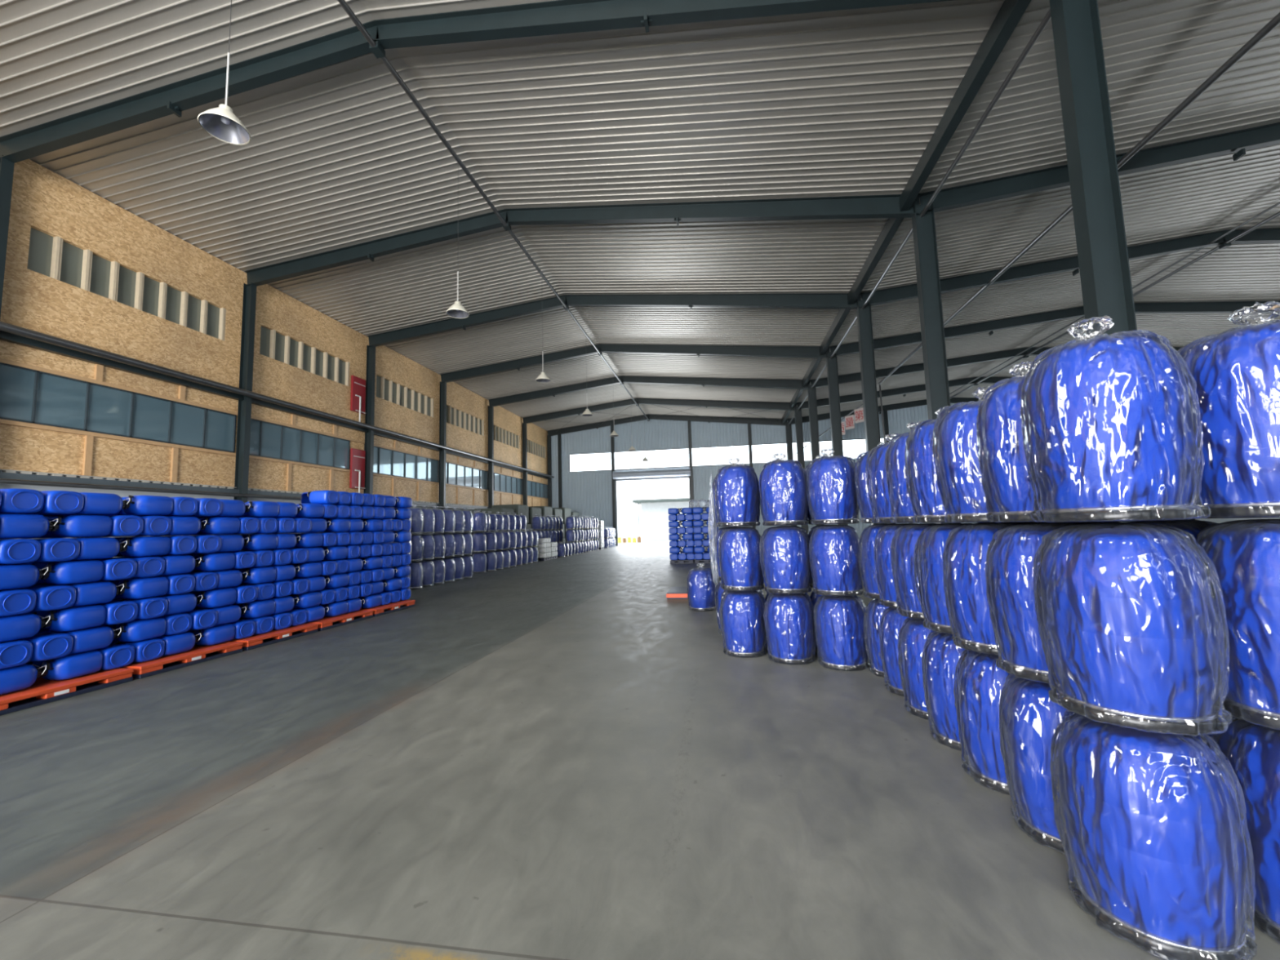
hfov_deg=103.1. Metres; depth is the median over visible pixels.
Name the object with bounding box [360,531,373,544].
jerrycan
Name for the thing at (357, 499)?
jerrycan
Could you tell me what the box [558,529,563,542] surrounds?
drum
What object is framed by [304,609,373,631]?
pallet
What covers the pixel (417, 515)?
drum
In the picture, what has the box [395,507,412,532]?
drum
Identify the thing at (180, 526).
jerrycan
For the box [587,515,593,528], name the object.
drum
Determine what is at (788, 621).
drum
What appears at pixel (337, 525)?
jerrycan
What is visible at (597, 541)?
drum
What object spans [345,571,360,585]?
jerrycan
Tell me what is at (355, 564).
jerrycan
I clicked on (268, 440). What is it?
window
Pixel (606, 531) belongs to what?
drum
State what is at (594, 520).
drum
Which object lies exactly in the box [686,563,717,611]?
drum
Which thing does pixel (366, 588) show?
jerrycan
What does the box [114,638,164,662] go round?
jerrycan
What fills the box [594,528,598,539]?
drum
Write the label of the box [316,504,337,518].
jerrycan
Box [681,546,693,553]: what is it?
jerrycan
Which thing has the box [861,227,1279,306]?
rafter
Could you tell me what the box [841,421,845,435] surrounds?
board
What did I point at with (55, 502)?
jerrycan
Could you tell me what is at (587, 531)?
drum
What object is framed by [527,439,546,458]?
window
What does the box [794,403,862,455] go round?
rail
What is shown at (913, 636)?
drum
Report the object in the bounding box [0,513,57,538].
jerrycan
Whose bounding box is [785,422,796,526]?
steel column
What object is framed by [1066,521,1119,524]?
drum
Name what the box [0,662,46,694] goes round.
jerrycan
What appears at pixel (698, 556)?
jerrycan
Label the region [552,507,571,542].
goods
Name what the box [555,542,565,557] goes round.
drum
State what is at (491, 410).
steel column
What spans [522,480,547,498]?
window
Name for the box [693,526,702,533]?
jerrycan
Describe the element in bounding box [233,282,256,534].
steel column
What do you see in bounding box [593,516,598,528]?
drum
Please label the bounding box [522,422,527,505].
steel column
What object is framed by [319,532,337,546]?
jerrycan
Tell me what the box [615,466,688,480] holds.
roller shutter
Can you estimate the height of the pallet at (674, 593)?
0.138 m
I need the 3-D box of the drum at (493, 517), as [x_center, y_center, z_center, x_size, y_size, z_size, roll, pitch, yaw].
[-6.567,1.823,22.288,0.566,0.884,0.587,-1,-5,-10]
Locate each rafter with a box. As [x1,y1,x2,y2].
[0,0,953,163]
[244,193,920,286]
[367,293,862,346]
[440,343,830,382]
[488,375,810,407]
[522,397,796,423]
[547,413,787,435]
[787,397,984,424]
[796,377,1011,408]
[810,346,1182,387]
[830,300,1279,355]
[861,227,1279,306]
[919,122,1279,212]
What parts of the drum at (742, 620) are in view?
lid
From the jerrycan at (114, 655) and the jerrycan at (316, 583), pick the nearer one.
the jerrycan at (114, 655)
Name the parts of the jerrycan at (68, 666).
handle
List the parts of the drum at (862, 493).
lid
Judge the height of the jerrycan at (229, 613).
0.249 m
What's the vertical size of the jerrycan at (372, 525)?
0.249 m
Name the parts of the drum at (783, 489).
lid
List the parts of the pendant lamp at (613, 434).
lamp shade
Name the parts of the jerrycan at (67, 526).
handle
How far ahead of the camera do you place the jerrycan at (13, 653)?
5.07 m
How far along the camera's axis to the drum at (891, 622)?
4.79 m
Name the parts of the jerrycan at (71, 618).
handle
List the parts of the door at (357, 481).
railing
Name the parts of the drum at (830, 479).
lid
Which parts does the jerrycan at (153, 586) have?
handle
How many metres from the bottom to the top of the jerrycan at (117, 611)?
0.249 m
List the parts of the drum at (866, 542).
lid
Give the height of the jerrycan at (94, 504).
0.249 m
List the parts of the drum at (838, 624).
lid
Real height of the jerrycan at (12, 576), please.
0.249 m
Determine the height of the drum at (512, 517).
0.882 m
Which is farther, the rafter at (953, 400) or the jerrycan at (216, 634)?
the rafter at (953, 400)
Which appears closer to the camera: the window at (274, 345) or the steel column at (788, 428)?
the window at (274, 345)
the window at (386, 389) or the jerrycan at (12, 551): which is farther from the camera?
the window at (386, 389)
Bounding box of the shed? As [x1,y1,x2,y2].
[632,497,689,541]
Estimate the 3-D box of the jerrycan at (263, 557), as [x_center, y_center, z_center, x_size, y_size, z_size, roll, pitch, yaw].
[-6.013,1.225,7.908,0.463,0.249,0.322,-2,-5,9]
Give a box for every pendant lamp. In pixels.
[197,0,251,144]
[445,162,469,318]
[535,306,551,382]
[582,362,593,416]
[609,371,618,436]
[628,416,635,450]
[641,431,648,461]
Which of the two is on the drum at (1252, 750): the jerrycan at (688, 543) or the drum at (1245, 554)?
the drum at (1245, 554)
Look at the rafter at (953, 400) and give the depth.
41.76 m
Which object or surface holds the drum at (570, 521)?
on the drum at (570, 536)
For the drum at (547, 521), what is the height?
0.884 m
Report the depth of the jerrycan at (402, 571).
11.17 m
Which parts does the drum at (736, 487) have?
lid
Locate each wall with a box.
[0,159,547,557]
[551,403,977,540]
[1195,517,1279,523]
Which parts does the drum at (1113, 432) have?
lid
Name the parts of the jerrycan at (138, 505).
handle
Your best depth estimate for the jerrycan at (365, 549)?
10.05 m
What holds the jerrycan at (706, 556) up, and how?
on the pallet at (703, 561)
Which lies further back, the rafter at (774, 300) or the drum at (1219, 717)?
the rafter at (774, 300)
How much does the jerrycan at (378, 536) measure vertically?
0.249 m
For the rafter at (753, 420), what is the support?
on the steel column at (548, 437)
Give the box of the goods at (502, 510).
[473,507,515,532]
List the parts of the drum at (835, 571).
lid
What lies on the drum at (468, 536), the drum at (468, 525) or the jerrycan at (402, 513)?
the drum at (468, 525)
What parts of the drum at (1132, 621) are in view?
lid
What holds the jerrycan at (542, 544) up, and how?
on the jerrycan at (544, 549)
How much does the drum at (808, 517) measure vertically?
0.884 m
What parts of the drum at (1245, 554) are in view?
lid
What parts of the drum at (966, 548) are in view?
lid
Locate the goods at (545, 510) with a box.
[531,506,552,516]
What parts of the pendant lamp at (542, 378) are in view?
lamp shade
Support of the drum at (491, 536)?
on the drum at (491, 556)
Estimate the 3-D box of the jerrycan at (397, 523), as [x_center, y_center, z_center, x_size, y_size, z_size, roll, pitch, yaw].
[-5.491,0.992,11.119,0.463,0.249,0.322,-2,-5,9]
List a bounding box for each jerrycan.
[0,488,44,514]
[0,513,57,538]
[0,538,40,564]
[0,564,48,590]
[0,589,36,616]
[0,612,50,642]
[0,640,32,669]
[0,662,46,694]
[17,633,73,661]
[18,585,75,610]
[31,490,84,514]
[31,650,102,679]
[32,537,79,562]
[38,560,103,584]
[38,604,106,631]
[49,515,111,537]
[57,624,121,653]
[64,581,124,606]
[69,492,129,515]
[72,537,127,559]
[93,558,137,580]
[93,600,137,624]
[93,644,134,670]
[105,515,143,536]
[111,617,166,642]
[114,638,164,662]
[115,576,168,599]
[120,536,170,556]
[120,597,167,619]
[122,495,173,515]
[124,556,164,577]
[133,515,171,536]
[153,592,202,615]
[154,631,201,656]
[155,555,201,575]
[157,573,195,595]
[160,613,191,635]
[163,497,198,515]
[164,515,206,535]
[165,535,196,555]
[176,572,217,591]
[182,608,217,630]
[186,497,222,516]
[191,534,221,553]
[193,623,235,645]
[194,552,235,571]
[195,587,236,608]
[199,516,239,534]
[204,604,246,625]
[206,568,247,588]
[209,499,250,516]
[214,534,248,552]
[224,551,255,568]
[227,619,255,639]
[228,585,257,604]
[235,517,259,533]
[239,599,275,617]
[239,616,274,634]
[240,566,276,583]
[240,582,275,599]
[242,533,277,550]
[243,501,279,517]
[243,550,274,567]
[253,517,278,533]
[265,612,292,630]
[266,549,292,565]
[266,580,293,597]
[267,564,299,581]
[269,595,298,613]
[272,502,302,517]
[273,533,300,549]
[274,517,295,533]
[282,548,308,564]
[285,608,307,626]
[286,578,309,594]
[290,517,311,533]
[291,591,321,608]
[293,561,322,577]
[294,503,324,518]
[294,533,323,547]
[297,604,328,622]
[298,576,329,592]
[299,546,328,562]
[303,518,330,533]
[306,490,338,504]
[311,560,337,575]
[315,589,335,604]
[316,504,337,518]
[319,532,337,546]
[320,600,348,616]
[322,546,347,559]
[323,573,348,588]
[323,586,348,601]
[324,518,350,532]
[326,560,349,573]
[333,491,351,505]
[333,505,350,518]
[333,532,350,546]
[339,558,365,572]
[340,545,359,558]
[342,585,360,599]
[343,492,364,505]
[344,505,362,519]
[344,519,366,532]
[344,598,364,613]
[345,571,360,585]
[347,532,362,545]
[352,506,373,519]
[355,544,371,557]
[355,582,372,596]
[356,493,374,506]
[356,570,372,583]
[357,594,381,608]
[360,519,382,531]
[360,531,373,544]
[360,556,382,569]
[360,568,383,582]
[364,506,384,519]
[368,543,382,556]
[368,581,386,595]
[369,531,384,543]
[370,494,385,506]
[372,543,392,555]
[375,591,391,604]
[376,555,392,568]
[376,567,396,580]
[378,519,392,531]
[380,506,398,519]
[380,577,401,591]
[381,495,398,507]
[381,531,397,543]
[382,590,400,602]
[384,542,401,554]
[384,554,401,566]
[386,519,402,531]
[391,553,411,565]
[391,564,410,577]
[392,496,412,508]
[392,507,411,519]
[392,530,411,542]
[392,577,410,588]
[396,588,410,600]
[400,519,411,530]
[400,542,410,553]
[537,537,546,542]
[537,542,546,547]
[537,547,546,553]
[537,552,546,558]
[667,507,679,514]
[668,514,676,520]
[668,520,680,527]
[668,527,677,533]
[668,533,680,540]
[669,540,677,546]
[669,546,681,553]
[669,553,678,559]
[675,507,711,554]
[676,514,684,520]
[677,527,685,533]
[677,540,686,546]
[678,553,686,559]
[680,507,692,514]
[680,520,693,527]
[680,533,693,540]
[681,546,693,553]
[684,514,693,520]
[685,527,693,533]
[685,540,693,546]
[686,553,694,559]
[692,506,704,513]
[693,513,701,519]
[693,520,705,526]
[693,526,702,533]
[693,533,705,539]
[693,539,702,546]
[693,546,706,553]
[694,552,702,559]
[701,513,708,519]
[702,526,708,533]
[702,539,709,546]
[702,552,710,559]
[704,506,712,513]
[705,520,713,526]
[706,533,713,539]
[706,546,715,552]
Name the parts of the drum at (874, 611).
lid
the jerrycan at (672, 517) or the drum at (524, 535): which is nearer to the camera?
the jerrycan at (672, 517)
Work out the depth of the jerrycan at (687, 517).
21.90 m
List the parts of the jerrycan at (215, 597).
handle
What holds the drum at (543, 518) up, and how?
on the drum at (544, 535)
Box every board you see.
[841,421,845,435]
[844,414,854,430]
[853,408,864,423]
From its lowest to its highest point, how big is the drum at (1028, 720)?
0.786 m
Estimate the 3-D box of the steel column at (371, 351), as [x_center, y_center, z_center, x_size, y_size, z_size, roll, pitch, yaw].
[-12.086,-1.064,22.655,0.420,10.180,0.320,-2,-5,9]
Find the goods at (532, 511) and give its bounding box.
[527,506,542,530]
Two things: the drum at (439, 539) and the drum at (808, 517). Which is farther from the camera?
the drum at (439, 539)
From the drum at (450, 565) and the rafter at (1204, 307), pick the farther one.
the rafter at (1204, 307)
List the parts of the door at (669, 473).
guide rail, guide rail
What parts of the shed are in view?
post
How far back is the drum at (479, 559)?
19.81 m
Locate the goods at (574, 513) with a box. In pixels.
[571,511,578,516]
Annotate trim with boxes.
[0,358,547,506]
[0,469,488,506]
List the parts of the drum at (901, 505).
lid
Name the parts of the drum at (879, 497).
lid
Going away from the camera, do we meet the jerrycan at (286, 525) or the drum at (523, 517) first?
the jerrycan at (286, 525)
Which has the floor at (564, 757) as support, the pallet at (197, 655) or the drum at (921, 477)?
the pallet at (197, 655)
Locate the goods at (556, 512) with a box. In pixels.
[552,508,565,542]
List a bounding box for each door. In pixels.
[349,448,364,493]
[350,375,365,422]
[612,466,690,546]
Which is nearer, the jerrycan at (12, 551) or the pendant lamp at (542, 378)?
the jerrycan at (12, 551)
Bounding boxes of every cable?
[547,415,596,430]
[598,404,645,423]
[651,404,710,418]
[722,408,776,421]
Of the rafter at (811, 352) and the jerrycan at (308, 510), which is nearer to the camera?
the jerrycan at (308, 510)
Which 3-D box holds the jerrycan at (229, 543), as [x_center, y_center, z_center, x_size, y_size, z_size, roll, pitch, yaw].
[-6.043,0.926,7.437,0.322,0.249,0.463,-2,-5,9]
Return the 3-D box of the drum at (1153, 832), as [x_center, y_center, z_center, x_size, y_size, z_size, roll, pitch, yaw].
[2.067,1.367,2.082,0.572,0.786,0.597,-1,-5,-1]
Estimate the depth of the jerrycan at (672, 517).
22.00 m
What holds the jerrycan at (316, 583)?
on the jerrycan at (313, 598)
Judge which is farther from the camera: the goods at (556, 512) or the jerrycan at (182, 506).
the goods at (556, 512)
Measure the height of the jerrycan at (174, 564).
0.249 m
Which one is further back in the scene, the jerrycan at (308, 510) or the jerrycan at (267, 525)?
the jerrycan at (308, 510)
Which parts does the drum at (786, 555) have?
lid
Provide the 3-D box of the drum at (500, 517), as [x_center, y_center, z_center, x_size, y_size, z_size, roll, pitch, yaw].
[-6.452,1.883,22.969,0.562,0.882,0.572,-4,-6,23]
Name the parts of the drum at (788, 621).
lid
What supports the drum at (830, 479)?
on the drum at (835, 571)
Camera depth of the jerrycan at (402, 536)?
11.24 m
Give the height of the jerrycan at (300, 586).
0.249 m
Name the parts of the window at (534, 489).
pane, pane, pane, pane, pane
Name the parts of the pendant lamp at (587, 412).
lamp shade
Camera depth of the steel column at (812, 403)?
31.25 m
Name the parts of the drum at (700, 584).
lid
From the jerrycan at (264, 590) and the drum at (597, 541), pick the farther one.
the drum at (597, 541)
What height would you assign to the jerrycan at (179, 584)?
0.249 m
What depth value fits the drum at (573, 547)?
31.34 m
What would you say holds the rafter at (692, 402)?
attached to the ceiling
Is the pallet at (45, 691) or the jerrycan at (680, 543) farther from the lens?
the jerrycan at (680, 543)
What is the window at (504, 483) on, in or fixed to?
in the wall at (43, 200)
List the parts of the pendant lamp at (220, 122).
lamp shade, bulb, suspension rod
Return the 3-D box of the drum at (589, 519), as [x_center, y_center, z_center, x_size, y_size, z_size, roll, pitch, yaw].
[-3.681,2.960,35.510,0.572,0.882,0.562,-4,-6,23]
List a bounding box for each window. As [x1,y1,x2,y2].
[0,362,236,453]
[26,227,226,341]
[249,418,350,469]
[259,325,350,386]
[364,444,438,482]
[376,375,433,417]
[438,460,487,489]
[446,405,484,435]
[487,471,522,494]
[493,425,519,448]
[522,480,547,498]
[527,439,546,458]
[568,436,893,472]
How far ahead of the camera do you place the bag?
6.80 m
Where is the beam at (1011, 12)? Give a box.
[781,0,1031,423]
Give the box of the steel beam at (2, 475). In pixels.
[0,471,489,508]
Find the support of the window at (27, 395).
in the wall at (43, 200)
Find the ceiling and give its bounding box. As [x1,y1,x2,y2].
[0,0,1279,431]
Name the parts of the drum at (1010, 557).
lid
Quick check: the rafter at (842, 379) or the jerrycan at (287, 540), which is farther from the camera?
the rafter at (842, 379)
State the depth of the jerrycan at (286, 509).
8.29 m
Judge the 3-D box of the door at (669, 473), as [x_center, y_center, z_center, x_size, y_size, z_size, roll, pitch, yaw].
[1.093,2.324,44.301,6.850,6.670,0.740,-2,-5,9]
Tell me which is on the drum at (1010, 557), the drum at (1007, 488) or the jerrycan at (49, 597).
the drum at (1007, 488)
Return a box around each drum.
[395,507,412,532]
[398,540,411,555]
[408,504,423,533]
[408,561,423,589]
[410,534,423,561]
[418,560,434,586]
[420,533,435,559]
[421,505,435,533]
[431,506,444,533]
[431,533,445,559]
[431,558,444,584]
[440,557,455,582]
[442,506,455,533]
[442,533,454,557]
[451,533,464,556]
[452,556,464,580]
[453,506,465,533]
[458,555,473,578]
[461,533,472,555]
[462,507,473,532]
[471,532,486,552]
[471,552,486,573]
[472,509,487,532]
[482,511,490,531]
[484,530,496,551]
[484,551,496,571]
[488,511,497,531]
[492,550,503,569]
[493,531,503,551]
[495,511,503,531]
[499,549,510,568]
[501,512,509,531]
[501,528,510,550]
[505,549,516,567]
[507,512,515,531]
[507,528,516,549]
[512,548,522,565]
[513,512,521,530]
[515,528,522,548]
[519,528,527,547]
[520,513,526,530]
[520,547,528,564]
[524,528,533,546]
[525,546,533,564]
[530,528,537,546]
[530,546,537,562]
[531,514,542,530]
[535,530,542,542]
[538,515,545,529]
[540,529,546,537]
[542,529,549,537]
[544,515,549,529]
[546,515,553,529]
[546,529,553,542]
[551,515,556,529]
[551,529,557,542]
[554,515,559,529]
[555,529,559,542]
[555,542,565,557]
[557,515,563,529]
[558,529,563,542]
[561,541,568,556]
[565,515,574,528]
[565,528,575,542]
[565,541,572,555]
[568,542,575,555]
[572,515,577,528]
[572,528,577,542]
[573,542,577,554]
[575,515,581,528]
[575,528,581,541]
[577,515,583,528]
[577,541,581,554]
[578,541,583,553]
[579,528,584,541]
[580,515,586,528]
[582,528,586,540]
[582,541,586,552]
[583,515,588,528]
[583,540,589,551]
[585,528,589,540]
[586,515,591,528]
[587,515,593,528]
[587,528,591,540]
[587,540,591,551]
[590,528,594,539]
[590,539,594,551]
[591,516,595,528]
[591,539,596,551]
[592,528,595,539]
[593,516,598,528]
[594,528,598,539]
[595,539,598,550]
[604,528,608,537]
[604,537,608,548]
[607,528,610,537]
[626,537,631,542]
[636,537,640,542]
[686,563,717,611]
[711,476,718,526]
[712,526,736,580]
[714,457,759,527]
[714,581,724,635]
[718,526,756,558]
[718,527,764,591]
[719,590,767,657]
[720,589,764,616]
[759,453,808,525]
[759,525,811,594]
[763,593,816,664]
[764,591,809,600]
[803,454,828,524]
[805,448,859,524]
[806,524,824,588]
[808,524,863,595]
[809,589,824,653]
[813,595,870,671]
[854,441,889,523]
[857,523,897,599]
[862,599,888,677]
[865,432,900,523]
[873,523,917,608]
[879,607,911,697]
[884,420,923,523]
[890,523,943,619]
[897,617,933,719]
[904,405,949,523]
[913,523,975,634]
[921,631,968,751]
[932,386,997,523]
[942,523,1017,654]
[953,649,1009,795]
[975,522,1009,524]
[976,360,1044,522]
[985,522,1078,683]
[999,673,1070,854]
[1009,521,1048,524]
[1020,315,1210,522]
[1032,522,1232,736]
[1049,709,1257,959]
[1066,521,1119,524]
[1128,520,1217,542]
[1177,301,1279,518]
[1191,518,1279,729]
[1208,710,1228,736]
[1210,715,1279,944]
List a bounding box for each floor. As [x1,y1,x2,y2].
[0,540,1279,959]
[617,532,680,545]
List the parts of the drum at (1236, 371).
lid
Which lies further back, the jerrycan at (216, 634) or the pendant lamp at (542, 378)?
the pendant lamp at (542, 378)
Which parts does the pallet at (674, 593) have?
rail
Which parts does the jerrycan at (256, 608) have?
handle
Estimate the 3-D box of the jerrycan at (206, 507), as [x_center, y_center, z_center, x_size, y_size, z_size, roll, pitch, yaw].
[-6.177,0.385,7.105,0.463,0.249,0.322,-2,-5,9]
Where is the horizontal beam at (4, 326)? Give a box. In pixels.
[0,321,554,478]
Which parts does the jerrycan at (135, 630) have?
handle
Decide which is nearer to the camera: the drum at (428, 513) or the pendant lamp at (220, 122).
the pendant lamp at (220, 122)
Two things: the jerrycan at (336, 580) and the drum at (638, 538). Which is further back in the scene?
the drum at (638, 538)
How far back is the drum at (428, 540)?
15.45 m
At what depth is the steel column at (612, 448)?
45.09 m
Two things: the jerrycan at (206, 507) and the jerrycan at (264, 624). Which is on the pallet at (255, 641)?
the jerrycan at (264, 624)
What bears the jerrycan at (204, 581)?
on the jerrycan at (215, 597)
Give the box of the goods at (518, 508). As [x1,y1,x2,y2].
[491,504,531,530]
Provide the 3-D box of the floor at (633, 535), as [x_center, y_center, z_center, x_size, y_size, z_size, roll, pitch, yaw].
[16.058,10.119,95.386,180.000,0.280,105.520,-2,-5,9]
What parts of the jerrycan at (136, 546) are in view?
handle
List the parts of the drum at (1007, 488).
lid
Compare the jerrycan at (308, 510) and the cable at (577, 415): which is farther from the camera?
the cable at (577, 415)
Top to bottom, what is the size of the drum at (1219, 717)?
0.786 m
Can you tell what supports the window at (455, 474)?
in the wall at (43, 200)
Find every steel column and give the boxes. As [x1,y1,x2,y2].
[0,155,14,317]
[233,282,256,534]
[363,344,375,494]
[438,381,446,533]
[488,405,493,508]
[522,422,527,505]
[546,435,551,506]
[557,432,562,507]
[610,423,617,546]
[687,419,695,540]
[747,421,755,528]
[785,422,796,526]
[794,405,808,533]
[807,384,824,525]
[826,351,848,525]
[856,299,883,524]
[883,408,889,441]
[911,201,960,523]
[1048,0,1137,522]
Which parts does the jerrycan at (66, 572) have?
handle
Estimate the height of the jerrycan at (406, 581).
0.249 m
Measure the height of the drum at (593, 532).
0.786 m
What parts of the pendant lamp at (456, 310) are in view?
suspension rod, lamp shade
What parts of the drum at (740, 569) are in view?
lid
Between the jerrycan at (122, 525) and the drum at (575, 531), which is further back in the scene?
the drum at (575, 531)
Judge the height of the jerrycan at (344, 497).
0.249 m
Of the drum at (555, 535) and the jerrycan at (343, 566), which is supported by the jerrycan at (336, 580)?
the jerrycan at (343, 566)
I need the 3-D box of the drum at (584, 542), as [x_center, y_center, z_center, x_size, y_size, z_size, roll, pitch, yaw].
[-3.856,4.475,34.064,0.584,0.786,0.576,1,-6,-24]
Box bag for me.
[707,472,718,585]
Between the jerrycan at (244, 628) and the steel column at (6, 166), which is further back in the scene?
the steel column at (6, 166)
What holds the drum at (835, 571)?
on the drum at (838, 624)
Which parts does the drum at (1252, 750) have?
lid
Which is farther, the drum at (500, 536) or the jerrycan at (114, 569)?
the drum at (500, 536)
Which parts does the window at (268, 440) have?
pane, pane, pane, pane, pane, pane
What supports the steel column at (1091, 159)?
on the floor at (564, 757)
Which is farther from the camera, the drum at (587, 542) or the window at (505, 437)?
the window at (505, 437)
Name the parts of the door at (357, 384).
railing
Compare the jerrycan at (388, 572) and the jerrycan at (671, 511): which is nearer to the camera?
the jerrycan at (388, 572)
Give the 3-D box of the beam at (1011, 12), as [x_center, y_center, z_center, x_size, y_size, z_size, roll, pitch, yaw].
[7.698,-7.265,16.829,0.220,0.380,54.000,-2,-5,9]
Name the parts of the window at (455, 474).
pane, pane, pane, pane, pane, pane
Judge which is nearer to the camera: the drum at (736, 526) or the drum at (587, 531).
the drum at (736, 526)
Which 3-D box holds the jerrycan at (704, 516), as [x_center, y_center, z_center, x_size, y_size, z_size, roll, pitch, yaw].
[2.847,1.597,22.026,0.354,0.274,0.509,-3,-5,10]
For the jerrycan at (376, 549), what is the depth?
10.35 m
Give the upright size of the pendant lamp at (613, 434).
4.100 m
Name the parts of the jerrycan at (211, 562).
handle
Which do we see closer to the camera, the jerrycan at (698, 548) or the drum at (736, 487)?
the drum at (736, 487)
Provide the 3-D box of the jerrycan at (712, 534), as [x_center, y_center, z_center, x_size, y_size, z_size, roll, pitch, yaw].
[3.087,2.420,21.836,0.509,0.274,0.354,-2,-5,9]
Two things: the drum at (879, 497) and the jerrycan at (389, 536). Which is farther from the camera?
the jerrycan at (389, 536)
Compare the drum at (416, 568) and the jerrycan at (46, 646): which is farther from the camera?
the drum at (416, 568)
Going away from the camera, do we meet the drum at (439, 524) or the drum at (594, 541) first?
the drum at (439, 524)
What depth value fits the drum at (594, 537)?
36.60 m
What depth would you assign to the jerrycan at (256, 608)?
7.71 m
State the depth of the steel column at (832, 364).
25.32 m
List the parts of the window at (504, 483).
pane, pane, pane, pane, pane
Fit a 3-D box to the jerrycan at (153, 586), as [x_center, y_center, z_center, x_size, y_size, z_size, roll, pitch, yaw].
[-6.200,1.338,6.295,0.322,0.249,0.463,-2,-5,9]
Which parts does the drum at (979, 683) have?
lid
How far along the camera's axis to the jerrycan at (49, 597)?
5.39 m
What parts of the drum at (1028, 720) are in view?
lid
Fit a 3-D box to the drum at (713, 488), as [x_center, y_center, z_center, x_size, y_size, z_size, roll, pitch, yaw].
[1.376,0.262,7.728,0.579,0.881,0.570,-3,-5,16]
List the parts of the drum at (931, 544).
lid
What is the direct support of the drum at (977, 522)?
on the drum
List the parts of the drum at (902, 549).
lid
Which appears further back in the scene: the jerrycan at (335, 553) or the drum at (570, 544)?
the drum at (570, 544)
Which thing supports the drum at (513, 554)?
on the floor at (564, 757)
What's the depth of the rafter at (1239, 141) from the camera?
13.02 m
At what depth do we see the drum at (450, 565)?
16.56 m
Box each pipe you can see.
[0,478,475,510]
[337,0,648,420]
[787,8,1051,426]
[878,12,1279,384]
[879,384,885,443]
[949,201,1279,394]
[950,211,1279,399]
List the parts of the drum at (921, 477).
lid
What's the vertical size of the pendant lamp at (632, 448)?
4.100 m
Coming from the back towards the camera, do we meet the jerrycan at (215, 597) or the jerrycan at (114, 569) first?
the jerrycan at (215, 597)
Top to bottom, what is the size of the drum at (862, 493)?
0.885 m
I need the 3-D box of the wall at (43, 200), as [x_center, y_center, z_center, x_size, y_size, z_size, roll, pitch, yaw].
[-12.906,-1.517,19.779,0.250,10.600,54.000,-2,-5,9]
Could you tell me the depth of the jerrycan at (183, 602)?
6.62 m
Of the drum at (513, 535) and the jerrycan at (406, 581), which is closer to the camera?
the jerrycan at (406, 581)
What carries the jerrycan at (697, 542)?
on the jerrycan at (698, 548)
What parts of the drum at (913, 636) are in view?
lid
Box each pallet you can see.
[0,668,133,715]
[116,641,243,679]
[228,623,318,650]
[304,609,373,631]
[360,600,415,616]
[537,556,551,560]
[666,586,715,599]
[670,559,694,564]
[694,558,715,563]
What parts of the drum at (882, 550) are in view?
lid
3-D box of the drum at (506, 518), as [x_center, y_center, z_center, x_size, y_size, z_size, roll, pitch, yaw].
[-6.348,1.938,23.606,0.566,0.884,0.587,-1,-5,-10]
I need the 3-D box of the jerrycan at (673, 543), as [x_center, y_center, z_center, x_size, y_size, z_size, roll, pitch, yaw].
[1.476,2.776,22.150,0.354,0.274,0.509,-2,-5,10]
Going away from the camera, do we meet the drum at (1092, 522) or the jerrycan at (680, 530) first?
the drum at (1092, 522)
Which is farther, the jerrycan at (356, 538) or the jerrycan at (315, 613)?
the jerrycan at (356, 538)
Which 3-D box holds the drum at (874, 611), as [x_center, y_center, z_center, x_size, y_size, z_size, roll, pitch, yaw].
[2.704,1.654,5.399,0.583,0.786,0.582,1,-6,-26]
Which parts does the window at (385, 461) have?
pane, pane, pane, pane, pane, pane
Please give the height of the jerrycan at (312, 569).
0.249 m
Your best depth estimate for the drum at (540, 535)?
28.64 m
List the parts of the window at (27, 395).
pane, pane, pane, pane, pane, pane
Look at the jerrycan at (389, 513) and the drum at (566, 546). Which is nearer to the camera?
the jerrycan at (389, 513)
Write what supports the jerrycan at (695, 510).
on the jerrycan at (695, 517)
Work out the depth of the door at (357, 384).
22.23 m
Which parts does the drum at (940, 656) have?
lid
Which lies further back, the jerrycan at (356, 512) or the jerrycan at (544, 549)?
the jerrycan at (544, 549)
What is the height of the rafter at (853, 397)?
1.578 m
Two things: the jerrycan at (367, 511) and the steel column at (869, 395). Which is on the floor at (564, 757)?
the steel column at (869, 395)
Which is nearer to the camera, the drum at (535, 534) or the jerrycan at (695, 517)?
the jerrycan at (695, 517)
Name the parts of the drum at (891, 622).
lid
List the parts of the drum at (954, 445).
lid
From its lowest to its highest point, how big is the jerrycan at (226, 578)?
0.249 m
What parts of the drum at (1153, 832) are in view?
lid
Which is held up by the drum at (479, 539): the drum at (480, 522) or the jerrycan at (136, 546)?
the drum at (480, 522)
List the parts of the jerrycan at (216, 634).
handle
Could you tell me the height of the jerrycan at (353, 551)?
0.249 m
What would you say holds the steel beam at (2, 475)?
attached to the steel column
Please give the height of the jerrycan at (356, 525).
0.249 m
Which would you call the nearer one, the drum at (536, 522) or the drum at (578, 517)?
the drum at (536, 522)

